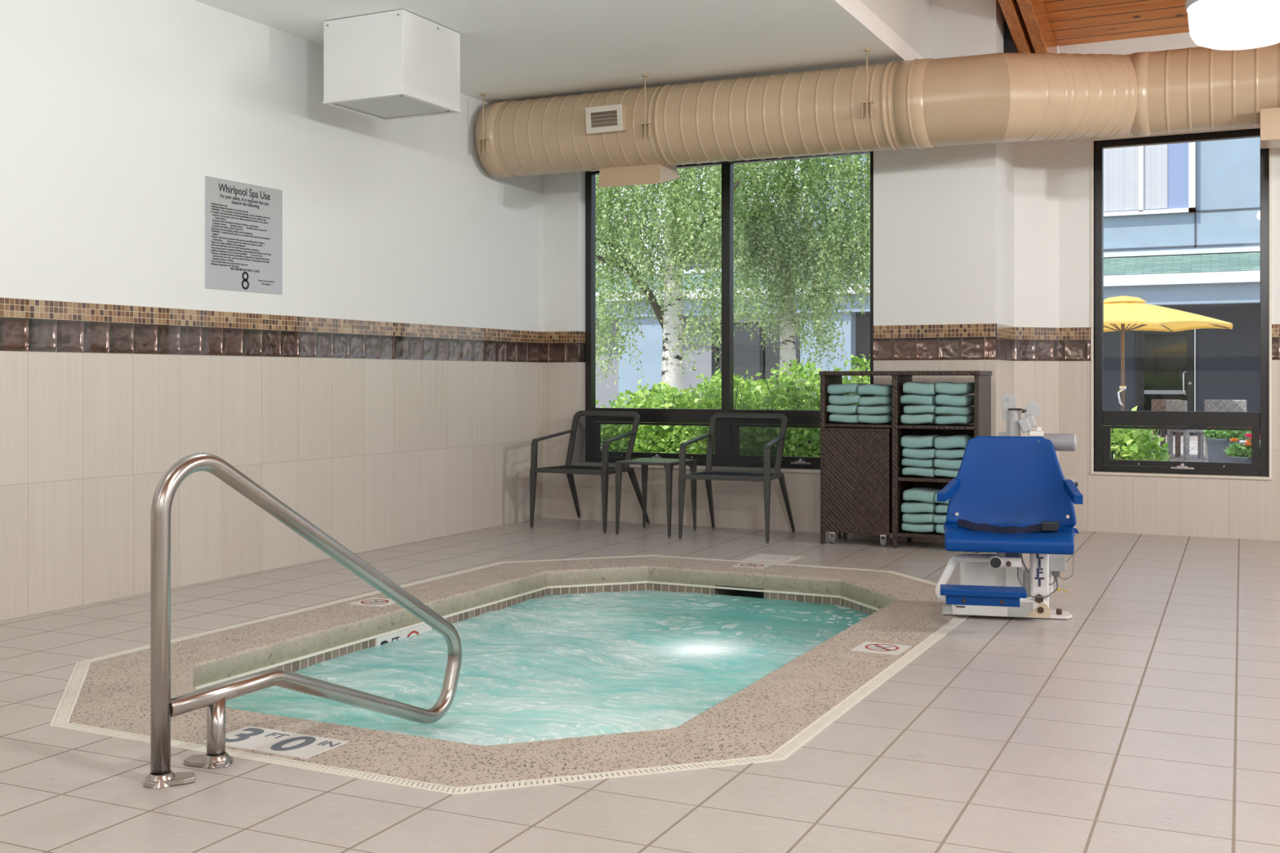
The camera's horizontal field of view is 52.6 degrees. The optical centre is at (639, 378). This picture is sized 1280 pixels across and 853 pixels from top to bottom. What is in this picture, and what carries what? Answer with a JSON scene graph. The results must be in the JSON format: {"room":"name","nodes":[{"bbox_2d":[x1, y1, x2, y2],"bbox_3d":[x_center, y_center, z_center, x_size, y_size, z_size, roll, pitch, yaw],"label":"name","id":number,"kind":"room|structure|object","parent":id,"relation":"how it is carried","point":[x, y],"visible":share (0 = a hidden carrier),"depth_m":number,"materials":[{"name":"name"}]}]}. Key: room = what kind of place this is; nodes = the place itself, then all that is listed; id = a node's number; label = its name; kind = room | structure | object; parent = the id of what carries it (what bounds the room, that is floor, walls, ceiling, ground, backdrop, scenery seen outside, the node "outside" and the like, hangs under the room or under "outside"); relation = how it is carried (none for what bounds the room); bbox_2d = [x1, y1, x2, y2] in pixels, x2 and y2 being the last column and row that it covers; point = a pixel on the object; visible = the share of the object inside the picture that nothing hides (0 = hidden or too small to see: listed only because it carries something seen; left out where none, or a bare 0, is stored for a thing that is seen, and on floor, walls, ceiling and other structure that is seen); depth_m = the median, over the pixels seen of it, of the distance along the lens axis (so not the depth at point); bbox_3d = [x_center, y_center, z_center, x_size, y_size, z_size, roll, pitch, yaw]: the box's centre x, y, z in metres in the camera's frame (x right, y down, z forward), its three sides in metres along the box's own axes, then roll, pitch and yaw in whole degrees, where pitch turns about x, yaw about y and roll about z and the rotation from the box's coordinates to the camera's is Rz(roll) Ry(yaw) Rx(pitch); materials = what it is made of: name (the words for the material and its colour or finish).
{"room":"indoor hot tub area","nodes":[
{"label":"indoor hot tub area","id":0,"kind":"room"},
{"bbox_2d":[0,0,542,621],"bbox_3d":[-3.679,-0.456,4.170,0.006,3.093,13.238,0,0,26],"label":"wall","id":1,"kind":"structure","parent":0,"point":[390,394],"depth_m":7.08,"materials":[{"name":"white paint"}]},
{"bbox_2d":[204,175,282,294],"bbox_3d":[-2.196,-0.782,7.193,0.009,0.602,0.599,0,0,26],"label":"safety sign","id":2,"kind":"object","parent":1,"relation":"attached to","point":[243,221],"visible":1,"depth_m":7.17,"materials":[{"name":"silver metal"}]},
{"bbox_2d":[195,0,924,102],"bbox_3d":[-2.428,-2.062,3.499,3.245,0.120,13.538,0,0,26],"label":"ceiling","id":3,"kind":"structure","parent":0,"point":[511,50],"depth_m":7.58,"materials":[{"name":"white paint"}]},
{"bbox_2d":[322,8,461,120],"bbox_3d":[-1.406,-1.768,7.370,0.555,0.460,0.561,0,0,26],"label":"box","id":4,"kind":"object","parent":3,"relation":"hanging from","point":[402,64],"visible":1,"depth_m":7.17,"materials":[{"name":"white metal"}]},
{"bbox_2d":[335,95,448,118],"bbox_3d":[-1.406,-1.546,7.372,0.464,0.004,0.470,0,0,26],"label":"diffuser","id":5,"kind":"object","parent":4,"relation":"attached to","point":[393,106],"depth_m":7.38,"materials":[{"name":"white plastic"}]},
{"bbox_2d":[475,37,1279,187],"bbox_3d":[4.390,-1.671,7.259,11.719,0.710,1.132,0,0,21],"label":"air duct","id":6,"kind":"object","parent":3,"relation":"hanging from","point":[633,136],"visible":1,"depth_m":7.93,"materials":[{"name":"beige paint"}]},
{"bbox_2d":[585,103,627,133],"bbox_3d":[-0.213,-1.732,8.676,0.274,0.183,0.142,0,0,26],"label":"air register","id":7,"kind":"object","parent":6,"relation":"attached to","point":[601,118],"depth_m":8.62,"materials":[{"name":"grey paint"}]},
{"bbox_2d":[598,164,679,187],"bbox_3d":[-0.006,-1.426,8.986,0.470,0.220,0.330,0,0,26],"label":"air register","id":8,"kind":"object","parent":6,"relation":"attached to","point":[610,175],"depth_m":8.85,"materials":[{"name":"beige metal"}]},
{"bbox_2d":[1260,106,1279,148],"bbox_3d":[3.896,-1.477,7.567,0.485,0.185,0.300,0,0,26],"label":"air register","id":9,"kind":"object","parent":6,"relation":"attached to","point":[1269,116],"depth_m":7.52,"materials":[{"name":"beige metal"}]},
{"bbox_2d":[0,517,1279,852],"bbox_3d":[1.793,1.091,1.998,11.945,0.001,14.369,0,0,26],"label":"floor","id":10,"kind":"structure","parent":0,"point":[1144,719],"depth_m":3.75,"materials":[{"name":"tile"}]},
{"bbox_2d":[142,453,462,788],"bbox_3d":[-0.989,0.709,4.065,0.166,1.002,1.405,0,0,28],"label":"handrail","id":11,"kind":"object","parent":10,"relation":"on","point":[162,707],"visible":1,"depth_m":3.64,"materials":[{"name":"silver metal"}]},
{"bbox_2d":[48,555,969,795],"bbox_3d":[-0.209,1.589,5.679,2.863,1.002,4.363,0,0,26],"label":"pool","id":12,"kind":"object","parent":10,"relation":"in","point":[773,717],"visible":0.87,"depth_m":4.78,"materials":[{"name":"beige tile"}]},
{"bbox_2d":[202,725,349,759],"bbox_3d":[-1.091,1.091,3.877,0.395,0.007,0.195,0,0,26],"label":"marker","id":13,"kind":"object","parent":12,"relation":"on","point":[298,745],"depth_m":3.87,"materials":[{"name":"white tile"}]},
{"bbox_2d":[347,597,395,607],"bbox_3d":[-1.281,1.091,6.291,0.195,0.008,0.195,0,0,26],"label":"marker","id":14,"kind":"object","parent":12,"relation":"on","point":[373,602],"depth_m":6.27,"materials":[{"name":"white tile"}]},
{"bbox_2d":[375,631,400,646],"bbox_3d":[-1.165,1.280,6.000,0.007,0.182,0.183,0,0,26],"label":"marker","id":15,"kind":"object","parent":12,"relation":"attached to","point":[382,640],"visible":0.29,"depth_m":5.99,"materials":[{"name":"white tile"}]},
{"bbox_2d":[400,624,424,639],"bbox_3d":[-1.082,1.280,6.165,0.011,0.182,0.183,0,0,26],"label":"marker","id":16,"kind":"object","parent":12,"relation":"attached to","point":[419,629],"visible":0.27,"depth_m":6.16,"materials":[{"name":"white tile"}]},
{"bbox_2d":[424,617,446,631],"bbox_3d":[-1.002,1.280,6.332,0.007,0.182,0.183,0,0,26],"label":"marker","id":17,"kind":"object","parent":12,"relation":"attached to","point":[427,628],"visible":0.04,"depth_m":6.27,"materials":[{"name":"white tile"}]},
{"bbox_2d":[225,590,870,746],"bbox_3d":[-0.209,1.224,5.679,2.009,0.020,3.509,0,0,26],"label":"water","id":18,"kind":"object","parent":12,"relation":"in","point":[572,665],"visible":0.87,"depth_m":5.53,"materials":[{"name":"teal liquid"}]},
{"bbox_2d":[731,562,773,568],"bbox_3d":[0.656,1.091,7.532,0.195,0.008,0.195,0,0,26],"label":"marker","id":19,"kind":"object","parent":12,"relation":"on","point":[749,565],"depth_m":7.53,"materials":[{"name":"white tile"}]},
{"bbox_2d":[850,641,911,655],"bbox_3d":[0.973,1.091,5.219,0.195,0.008,0.195,0,0,27],"label":"marker","id":20,"kind":"object","parent":12,"relation":"on","point":[866,646],"depth_m":5.21,"materials":[{"name":"white tile"}]},
{"bbox_2d":[529,410,649,533],"bbox_3d":[-0.359,0.669,9.543,0.642,0.844,0.675,0,0,29],"label":"armchair","id":21,"kind":"object","parent":10,"relation":"on","point":[597,442],"visible":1,"depth_m":9.63,"materials":[{"name":"grey metal"}]},
{"bbox_2d":[615,457,697,537],"bbox_3d":[0.116,0.834,9.120,0.424,0.514,0.450,0,0,26],"label":"side table","id":22,"kind":"object","parent":10,"relation":"on","point":[668,464],"visible":1,"depth_m":9.01,"materials":[{"name":"grey metal"}]},
{"bbox_2d":[678,413,795,543],"bbox_3d":[0.683,0.669,8.954,0.642,0.844,0.675,0,0,23],"label":"armchair","id":23,"kind":"object","parent":10,"relation":"on","point":[747,448],"visible":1,"depth_m":9.07,"materials":[{"name":"grey metal"}]},
{"bbox_2d":[741,553,804,563],"bbox_3d":[0.804,1.090,7.834,0.300,0.007,0.320,0,0,26],"label":"lid","id":24,"kind":"object","parent":10,"relation":"on","point":[760,557],"visible":1,"depth_m":7.81,"materials":[{"name":"white plastic"}]},
{"bbox_2d":[821,426,892,546],"bbox_3d":[1.473,0.708,8.559,0.456,0.765,0.350,0,0,26],"label":"hamper","id":25,"kind":"object","parent":10,"relation":"on","point":[857,462],"visible":0.82,"depth_m":8.40,"materials":[{"name":"brown wicker"}]},
{"bbox_2d":[818,370,992,553],"bbox_3d":[1.734,0.522,8.465,1.045,1.137,0.407,0,0,26],"label":"base cabinet","id":26,"kind":"object","parent":10,"relation":"on","point":[981,426],"visible":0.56,"depth_m":8.33,"materials":[{"name":"brown wicker"}]},
{"bbox_2d":[828,413,861,423],"bbox_3d":[1.402,0.266,8.628,0.208,0.068,0.327,0,0,25],"label":"folded towel","id":27,"kind":"object","parent":26,"relation":"on","point":[842,418],"visible":0.73,"depth_m":8.49,"materials":[{"name":"teal fabric"}]},
{"bbox_2d":[826,404,861,413],"bbox_3d":[1.387,0.206,8.625,0.203,0.065,0.327,0,0,27],"label":"folded towel","id":28,"kind":"object","parent":27,"relation":"on","point":[837,409],"visible":0.81,"depth_m":8.49,"materials":[{"name":"teal fabric"}]},
{"bbox_2d":[828,394,871,404],"bbox_3d":[1.402,0.142,8.629,0.214,0.073,0.327,0,0,26],"label":"folded towel","id":29,"kind":"object","parent":28,"relation":"on","point":[840,399],"visible":0.87,"depth_m":8.49,"materials":[{"name":"teal fabric"}]},
{"bbox_2d":[826,382,866,395],"bbox_3d":[1.390,0.072,8.629,0.206,0.077,0.327,0,0,26],"label":"folded towel","id":30,"kind":"object","parent":29,"relation":"on","point":[843,388],"visible":0.89,"depth_m":8.49,"materials":[{"name":"teal fabric"}]},
{"bbox_2d":[825,422,892,427],"bbox_3d":[1.502,0.310,8.586,0.451,0.020,0.384,0,0,26],"label":"shelf","id":31,"kind":"object","parent":26,"relation":"attached to","point":[827,424],"depth_m":8.44,"materials":[{"name":"brown wicker"}]},
{"bbox_2d":[857,413,892,423],"bbox_3d":[1.577,0.268,8.535,0.208,0.065,0.327,0,0,25],"label":"folded towel","id":32,"kind":"object","parent":26,"relation":"on","point":[868,419],"visible":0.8,"depth_m":8.39,"materials":[{"name":"teal fabric"}]},
{"bbox_2d":[857,404,892,414],"bbox_3d":[1.578,0.208,8.535,0.213,0.062,0.327,0,0,27],"label":"folded towel","id":33,"kind":"object","parent":32,"relation":"on","point":[864,410],"visible":0.8,"depth_m":8.40,"materials":[{"name":"teal fabric"}]},
{"bbox_2d":[858,395,892,405],"bbox_3d":[1.583,0.147,8.541,0.202,0.069,0.327,0,0,27],"label":"folded towel","id":34,"kind":"object","parent":33,"relation":"on","point":[870,400],"visible":0.8,"depth_m":8.40,"materials":[{"name":"teal fabric"}]},
{"bbox_2d":[857,383,892,395],"bbox_3d":[1.574,0.078,8.533,0.209,0.081,0.327,0,0,25],"label":"folded towel","id":35,"kind":"object","parent":34,"relation":"on","point":[879,389],"visible":0.84,"depth_m":8.39,"materials":[{"name":"teal fabric"}]},
{"bbox_2d":[901,522,937,533],"bbox_3d":[1.838,0.961,8.415,0.210,0.065,0.327,0,0,25],"label":"folded towel","id":36,"kind":"object","parent":26,"relation":"on","point":[925,527],"visible":0.59,"depth_m":8.28,"materials":[{"name":"teal fabric"}]},
{"bbox_2d":[902,512,938,523],"bbox_3d":[1.841,0.900,8.401,0.202,0.066,0.327,0,0,27],"label":"folded towel","id":37,"kind":"object","parent":36,"relation":"on","point":[913,517],"visible":0.68,"depth_m":8.27,"materials":[{"name":"teal fabric"}]},
{"bbox_2d":[901,500,941,513],"bbox_3d":[1.836,0.833,8.414,0.213,0.077,0.327,0,0,25],"label":"folded towel","id":38,"kind":"object","parent":37,"relation":"on","point":[910,506],"visible":0.65,"depth_m":8.28,"materials":[{"name":"teal fabric"}]},
{"bbox_2d":[902,486,942,502],"bbox_3d":[1.845,0.757,8.408,0.208,0.087,0.327,0,0,26],"label":"folded towel","id":39,"kind":"object","parent":38,"relation":"on","point":[922,494],"visible":0.84,"depth_m":8.28,"materials":[{"name":"teal fabric"}]},
{"bbox_2d":[902,466,937,477],"bbox_3d":[1.844,0.602,8.408,0.209,0.067,0.327,0,0,27],"label":"folded towel","id":40,"kind":"object","parent":26,"relation":"on","point":[909,470],"visible":0.66,"depth_m":8.27,"materials":[{"name":"teal fabric"}]},
{"bbox_2d":[902,457,936,467],"bbox_3d":[1.836,0.543,8.414,0.202,0.061,0.327,0,0,26],"label":"folded towel","id":41,"kind":"object","parent":40,"relation":"on","point":[923,463],"visible":0.66,"depth_m":8.27,"materials":[{"name":"teal fabric"}]},
{"bbox_2d":[902,447,937,458],"bbox_3d":[1.842,0.484,8.401,0.213,0.069,0.327,0,0,26],"label":"folded towel","id":42,"kind":"object","parent":41,"relation":"on","point":[919,453],"visible":0.8,"depth_m":8.26,"materials":[{"name":"teal fabric"}]},
{"bbox_2d":[900,434,942,448],"bbox_3d":[1.836,0.411,8.416,0.207,0.088,0.327,0,0,27],"label":"folded towel","id":43,"kind":"object","parent":42,"relation":"on","point":[913,442],"visible":0.94,"depth_m":8.28,"materials":[{"name":"teal fabric"}]},
{"bbox_2d":[897,530,945,539],"bbox_3d":[1.953,1.004,8.362,0.489,0.022,0.389,0,0,26],"label":"shelf","id":44,"kind":"object","parent":26,"relation":"attached to","point":[934,535],"depth_m":8.25,"materials":[{"name":"brown wicker"}]},
{"bbox_2d":[900,413,942,424],"bbox_3d":[1.832,0.264,8.406,0.209,0.073,0.327,0,0,26],"label":"folded towel","id":45,"kind":"object","parent":26,"relation":"on","point":[907,419],"visible":0.9,"depth_m":8.27,"materials":[{"name":"teal fabric"}]},
{"bbox_2d":[903,404,943,413],"bbox_3d":[1.846,0.200,8.409,0.202,0.062,0.327,0,0,25],"label":"folded towel","id":46,"kind":"object","parent":45,"relation":"on","point":[911,409],"visible":0.83,"depth_m":8.27,"materials":[{"name":"teal fabric"}]},
{"bbox_2d":[900,394,938,404],"bbox_3d":[1.835,0.139,8.413,0.214,0.070,0.327,0,0,27],"label":"folded towel","id":47,"kind":"object","parent":46,"relation":"on","point":[908,398],"visible":0.87,"depth_m":8.28,"materials":[{"name":"teal fabric"}]},
{"bbox_2d":[902,382,942,395],"bbox_3d":[1.842,0.067,8.402,0.207,0.088,0.327,0,0,25],"label":"folded towel","id":48,"kind":"object","parent":47,"relation":"on","point":[916,388],"visible":0.9,"depth_m":8.26,"materials":[{"name":"teal fabric"}]},
{"bbox_2d":[897,475,953,482],"bbox_3d":[1.953,0.647,8.362,0.489,0.022,0.389,0,0,26],"label":"shelf","id":49,"kind":"object","parent":26,"relation":"attached to","point":[900,478],"depth_m":8.26,"materials":[{"name":"brown wicker"}]},
{"bbox_2d":[897,423,973,430],"bbox_3d":[1.953,0.311,8.362,0.489,0.022,0.389,0,0,26],"label":"shelf","id":50,"kind":"object","parent":26,"relation":"attached to","point":[900,426],"depth_m":8.24,"materials":[{"name":"brown wicker"}]},
{"bbox_2d":[935,523,944,533],"bbox_3d":[2.032,0.958,8.313,0.206,0.070,0.327,0,0,25],"label":"folded towel","id":51,"kind":"object","parent":26,"relation":"on","point":[940,526],"visible":0.07,"depth_m":8.20,"materials":[{"name":"teal fabric"}]},
{"bbox_2d":[933,513,946,523],"bbox_3d":[2.022,0.895,8.315,0.214,0.062,0.327,0,0,27],"label":"folded towel","id":52,"kind":"object","parent":51,"relation":"on","point":[939,517],"visible":0.26,"depth_m":8.21,"materials":[{"name":"teal fabric"}]},
{"bbox_2d":[935,503,947,513],"bbox_3d":[2.033,0.835,8.320,0.203,0.067,0.327,0,0,27],"label":"folded towel","id":53,"kind":"object","parent":52,"relation":"on","point":[941,508],"visible":0.19,"depth_m":8.21,"materials":[{"name":"teal fabric"}]},
{"bbox_2d":[934,491,949,504],"bbox_3d":[2.024,0.767,8.313,0.208,0.083,0.327,0,0,25],"label":"folded towel","id":54,"kind":"object","parent":53,"relation":"on","point":[935,494],"visible":0.19,"depth_m":8.20,"materials":[{"name":"teal fabric"}]},
{"bbox_2d":[933,467,959,478],"bbox_3d":[2.026,0.605,8.323,0.206,0.061,0.327,0,0,27],"label":"folded towel","id":55,"kind":"object","parent":26,"relation":"on","point":[939,472],"visible":0.45,"depth_m":8.19,"materials":[{"name":"teal fabric"}]},
{"bbox_2d":[933,457,962,469],"bbox_3d":[2.029,0.545,8.312,0.214,0.071,0.327,0,0,27],"label":"folded towel","id":56,"kind":"object","parent":55,"relation":"on","point":[948,464],"visible":0.5,"depth_m":8.18,"materials":[{"name":"teal fabric"}]},
{"bbox_2d":[934,448,965,458],"bbox_3d":[2.025,0.482,8.315,0.203,0.064,0.327,0,0,25],"label":"folded towel","id":57,"kind":"object","parent":56,"relation":"on","point":[953,453],"visible":0.7,"depth_m":8.18,"materials":[{"name":"teal fabric"}]},
{"bbox_2d":[934,434,973,448],"bbox_3d":[2.030,0.409,8.321,0.208,0.092,0.327,0,0,27],"label":"folded towel","id":58,"kind":"object","parent":57,"relation":"on","point":[960,441],"visible":0.87,"depth_m":8.19,"materials":[{"name":"teal fabric"}]},
{"bbox_2d":[935,414,973,425],"bbox_3d":[2.033,0.266,8.309,0.207,0.066,0.327,0,0,27],"label":"folded towel","id":59,"kind":"object","parent":26,"relation":"on","point":[955,419],"visible":0.87,"depth_m":8.18,"materials":[{"name":"teal fabric"}]},
{"bbox_2d":[935,405,973,415],"bbox_3d":[2.033,0.206,8.320,0.214,0.063,0.327,0,0,25],"label":"folded towel","id":60,"kind":"object","parent":59,"relation":"on","point":[961,411],"visible":0.84,"depth_m":8.18,"materials":[{"name":"teal fabric"}]},
{"bbox_2d":[935,394,973,406],"bbox_3d":[2.031,0.141,8.310,0.202,0.081,0.327,0,0,27],"label":"folded towel","id":61,"kind":"object","parent":60,"relation":"on","point":[940,399],"visible":0.87,"depth_m":8.18,"materials":[{"name":"teal fabric"}]},
{"bbox_2d":[935,382,973,395],"bbox_3d":[2.033,0.065,8.313,0.209,0.084,0.327,0,0,27],"label":"folded towel","id":62,"kind":"object","parent":61,"relation":"on","point":[944,388],"visible":0.94,"depth_m":8.18,"materials":[{"name":"teal fabric"}]},
{"bbox_2d":[934,393,1083,619],"bbox_3d":[1.643,0.580,5.780,0.642,1.014,0.756,0,0,13],"label":"lift","id":63,"kind":"object","parent":10,"relation":"on","point":[1010,496],"visible":1,"depth_m":5.86,"materials":[{"name":"blue plastic"}]},
{"bbox_2d":[542,0,995,539],"bbox_3d":[0.824,-0.786,9.396,3.477,3.753,0.126,0,0,26],"label":"wall","id":64,"kind":"structure","parent":0,"point":[935,208],"depth_m":8.89,"materials":[{"name":"white paint"}]},
{"bbox_2d":[614,464,820,473],"bbox_3d":[0.590,0.659,9.497,2.345,0.020,0.134,0,0,26],"label":"window sill","id":65,"kind":"structure","parent":64,"relation":"attached to","point":[699,467],"depth_m":9.26,"materials":[{"name":"beige tile"}]},
{"bbox_2d":[585,151,873,469],"bbox_3d":[0.628,-0.488,9.575,2.325,2.283,0.090,0,0,26],"label":"window","id":66,"kind":"structure","parent":64,"relation":"in","point":[658,416],"depth_m":9.58,"materials":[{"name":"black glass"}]},
{"bbox_2d":[859,0,930,58],"bbox_3d":[-0.994,-3.266,2.850,0.100,2.287,13.238,0,0,26],"label":"wall","id":67,"kind":"structure","parent":0,"point":[910,20],"depth_m":8.26,"materials":[{"name":"white paint"}]},
{"bbox_2d":[995,0,1014,435],"bbox_3d":[2.508,-0.811,8.873,0.006,3.803,0.662,0,0,26],"label":"wall","id":68,"kind":"structure","parent":0,"point":[1005,359],"depth_m":8.79,"materials":[{"name":"beige paint"}]},
{"bbox_2d":[1004,18,1017,53],"bbox_3d":[2.574,-2.360,8.931,0.058,0.300,0.300,0,0,26],"label":"trim","id":69,"kind":"structure","parent":68,"relation":"attached to","point":[1010,46],"depth_m":8.80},
{"bbox_2d":[1013,45,1059,463],"bbox_3d":[2.832,-0.742,9.230,0.380,3.665,0.006,0,0,-19],"label":"wall","id":70,"kind":"structure","parent":0,"point":[1036,163],"depth_m":9.23,"materials":[{"name":"beige paint"}]},
{"bbox_2d":[998,0,1035,53],"bbox_3d":[1.170,-3.193,5.915,0.080,2.136,7.649,0,0,26],"label":"trim","id":71,"kind":"structure","parent":70,"relation":"attached to","point":[1011,10],"depth_m":8.60,"materials":[{"name":"brown wood"}]},
{"bbox_2d":[1016,0,1057,53],"bbox_3d":[1.269,-3.193,5.867,0.080,2.136,7.649,0,0,26],"label":"beam","id":72,"kind":"structure","parent":70,"relation":"attached to","point":[1033,12],"depth_m":8.67,"materials":[{"name":"brown wood"}]},
{"bbox_2d":[1042,0,1279,46],"bbox_3d":[3.182,-3.372,1.315,8.850,2.023,14.369,0,0,26],"label":"ceiling","id":73,"kind":"structure","parent":0,"point":[1072,22],"depth_m":8.82,"materials":[{"name":"orange wood"}]},
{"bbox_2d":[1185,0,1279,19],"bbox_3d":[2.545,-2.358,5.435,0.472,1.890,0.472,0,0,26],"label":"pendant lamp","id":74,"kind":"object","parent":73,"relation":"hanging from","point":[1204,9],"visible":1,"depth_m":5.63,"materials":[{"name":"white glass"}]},
{"bbox_2d":[1059,22,1279,541],"bbox_3d":[6.625,-0.672,7.581,8.000,3.525,0.126,0,0,26],"label":"wall","id":75,"kind":"structure","parent":0,"point":[1194,507],"depth_m":9.08,"materials":[{"name":"beige tile"}]},
{"bbox_2d":[1093,128,1269,476],"bbox_3d":[3.749,-0.509,8.994,1.121,2.350,0.090,0,0,26],"label":"window","id":76,"kind":"structure","parent":75,"relation":"in","point":[1151,420],"depth_m":8.97,"materials":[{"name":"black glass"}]},
{"bbox_2d":[1091,126,1271,477],"bbox_3d":[3.729,-0.517,8.953,1.153,2.366,0.041,0,0,26],"label":"trim","id":77,"kind":"structure","parent":75,"relation":"attached to","point":[1093,140],"depth_m":8.94,"materials":[{"name":"black metal"}]},
{"bbox_2d":[1090,471,1272,479],"bbox_3d":[3.727,0.673,8.950,1.161,0.020,0.047,0,0,26],"label":"window sill","id":78,"kind":"structure","parent":75,"relation":"attached to","point":[1255,477],"depth_m":8.92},
{"label":"outside","id":79,"kind":"structure","parent":0,"visible":0},
{"bbox_2d":[1126,434,1260,462],"bbox_3d":[7.446,1.230,24.208,36.000,0.220,29.981,0,0,26],"label":"ground","id":80,"kind":"structure","parent":79,"point":[1193,437],"depth_m":20.38,"materials":[{"name":"grey concrete"}]},
{"bbox_2d":[595,162,775,394],"bbox_3d":[0.011,-2.184,17.697,3.772,6.656,2.031,0,0,26],"label":"birch tree","id":81,"kind":"object","parent":80,"relation":"on","point":[677,228],"visible":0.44,"depth_m":17.40,"materials":[{"name":"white plant"}]},
{"bbox_2d":[688,153,870,456],"bbox_3d":[2.248,-2.182,18.292,4.001,6.647,1.601,0,0,26],"label":"birch tree","id":82,"kind":"object","parent":80,"relation":"on","point":[786,264],"visible":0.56,"depth_m":18.02,"materials":[{"name":"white plant"}]},
{"bbox_2d":[595,137,1260,435],"bbox_3d":[6.966,-3.394,27.765,28.000,9.030,4.620,0,0,26],"label":"building","id":83,"kind":"structure","parent":80,"relation":"on","point":[1182,220],"depth_m":25.41,"materials":[{"name":"blue paint"}]},
{"bbox_2d":[1103,143,1167,211],"bbox_3d":[8.940,-4.660,25.830,2.950,2.700,0.019,0,0,26],"label":"curtain","id":84,"kind":"object","parent":83,"relation":"hanging from","point":[1135,177],"depth_m":25.43,"materials":[{"name":"white fabric"}]},
{"bbox_2d":[1136,328,1195,434],"bbox_3d":[10.531,0.066,25.949,1.080,2.110,0.134,0,0,26],"label":"door","id":85,"kind":"structure","parent":83,"relation":"attached to","point":[1166,360],"depth_m":25.98,"materials":[{"name":"grey paint"}]},
{"bbox_2d":[1108,405,1171,461],"bbox_3d":[3.905,0.699,10.736,0.997,0.944,0.911,0,0,26],"label":"shrub","id":86,"kind":"object","parent":80,"relation":"on","point":[1141,450],"visible":0.16,"depth_m":10.50,"materials":[{"name":"green plant"}]},
{"bbox_2d":[1137,399,1180,457],"bbox_3d":[7.453,0.711,18.612,0.480,0.820,0.558,0,0,-2],"label":"patio chair","id":87,"kind":"object","parent":80,"relation":"on","point":[1159,405],"visible":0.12,"depth_m":18.36,"materials":[{"name":"brown wicker"}]},
{"bbox_2d":[1103,295,1232,457],"bbox_3d":[6.428,0.011,17.232,2.648,2.220,2.648,0,0,26],"label":"patio umbrella","id":88,"kind":"object","parent":80,"relation":"on","point":[1122,314],"visible":0.59,"depth_m":16.69,"materials":[{"name":"yellow fabric"}]},
{"bbox_2d":[1103,295,1146,303],"bbox_3d":[6.428,-1.054,17.232,0.600,0.090,0.600,0,0,26],"label":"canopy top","id":89,"kind":"object","parent":88,"relation":"attached to","point":[1122,299],"depth_m":17.04,"materials":[{"name":"yellow fabric"}]},
{"bbox_2d":[1165,400,1204,461],"bbox_3d":[7.590,0.711,17.767,0.558,0.820,0.480,0,0,-12],"label":"patio chair","id":90,"kind":"object","parent":80,"relation":"on","point":[1171,405],"visible":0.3,"depth_m":17.74,"materials":[{"name":"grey wicker"}]},
{"bbox_2d":[1204,399,1246,457],"bbox_3d":[8.290,0.711,18.310,0.600,0.820,0.558,0,0,26],"label":"patio chair","id":91,"kind":"object","parent":80,"relation":"on","point":[1237,406],"visible":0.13,"depth_m":18.07,"materials":[{"name":"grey wicker"}]},
{"bbox_2d":[1203,426,1251,462],"bbox_3d":[5.809,0.734,12.742,0.493,0.774,0.508,0,0,26],"label":"flower pot","id":92,"kind":"object","parent":80,"relation":"on","point":[1217,441],"visible":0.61,"depth_m":12.63,"materials":[{"name":"grey concrete"}]},
{"bbox_2d":[1222,433,1260,469],"bbox_3d":[5.242,0.793,11.129,0.415,0.654,0.418,0,0,26],"label":"flower pot","id":93,"kind":"object","parent":80,"relation":"on","point":[1238,453],"visible":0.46,"depth_m":11.05,"materials":[{"name":"grey stone"}]},
{"bbox_3d":[-0.179,1.193,12.384,7.750,0.195,2.531,0,0,26],"label":"planting bed","id":94,"kind":"object","parent":80,"relation":"on","visible":0},
{"bbox_2d":[595,354,870,457],"bbox_3d":[0.782,0.432,11.569,5.010,1.382,1.905,0,0,28],"label":"hedge","id":95,"kind":"object","parent":94,"relation":"on","point":[799,442],"visible":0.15,"depth_m":11.09,"materials":[{"name":"green plant"}]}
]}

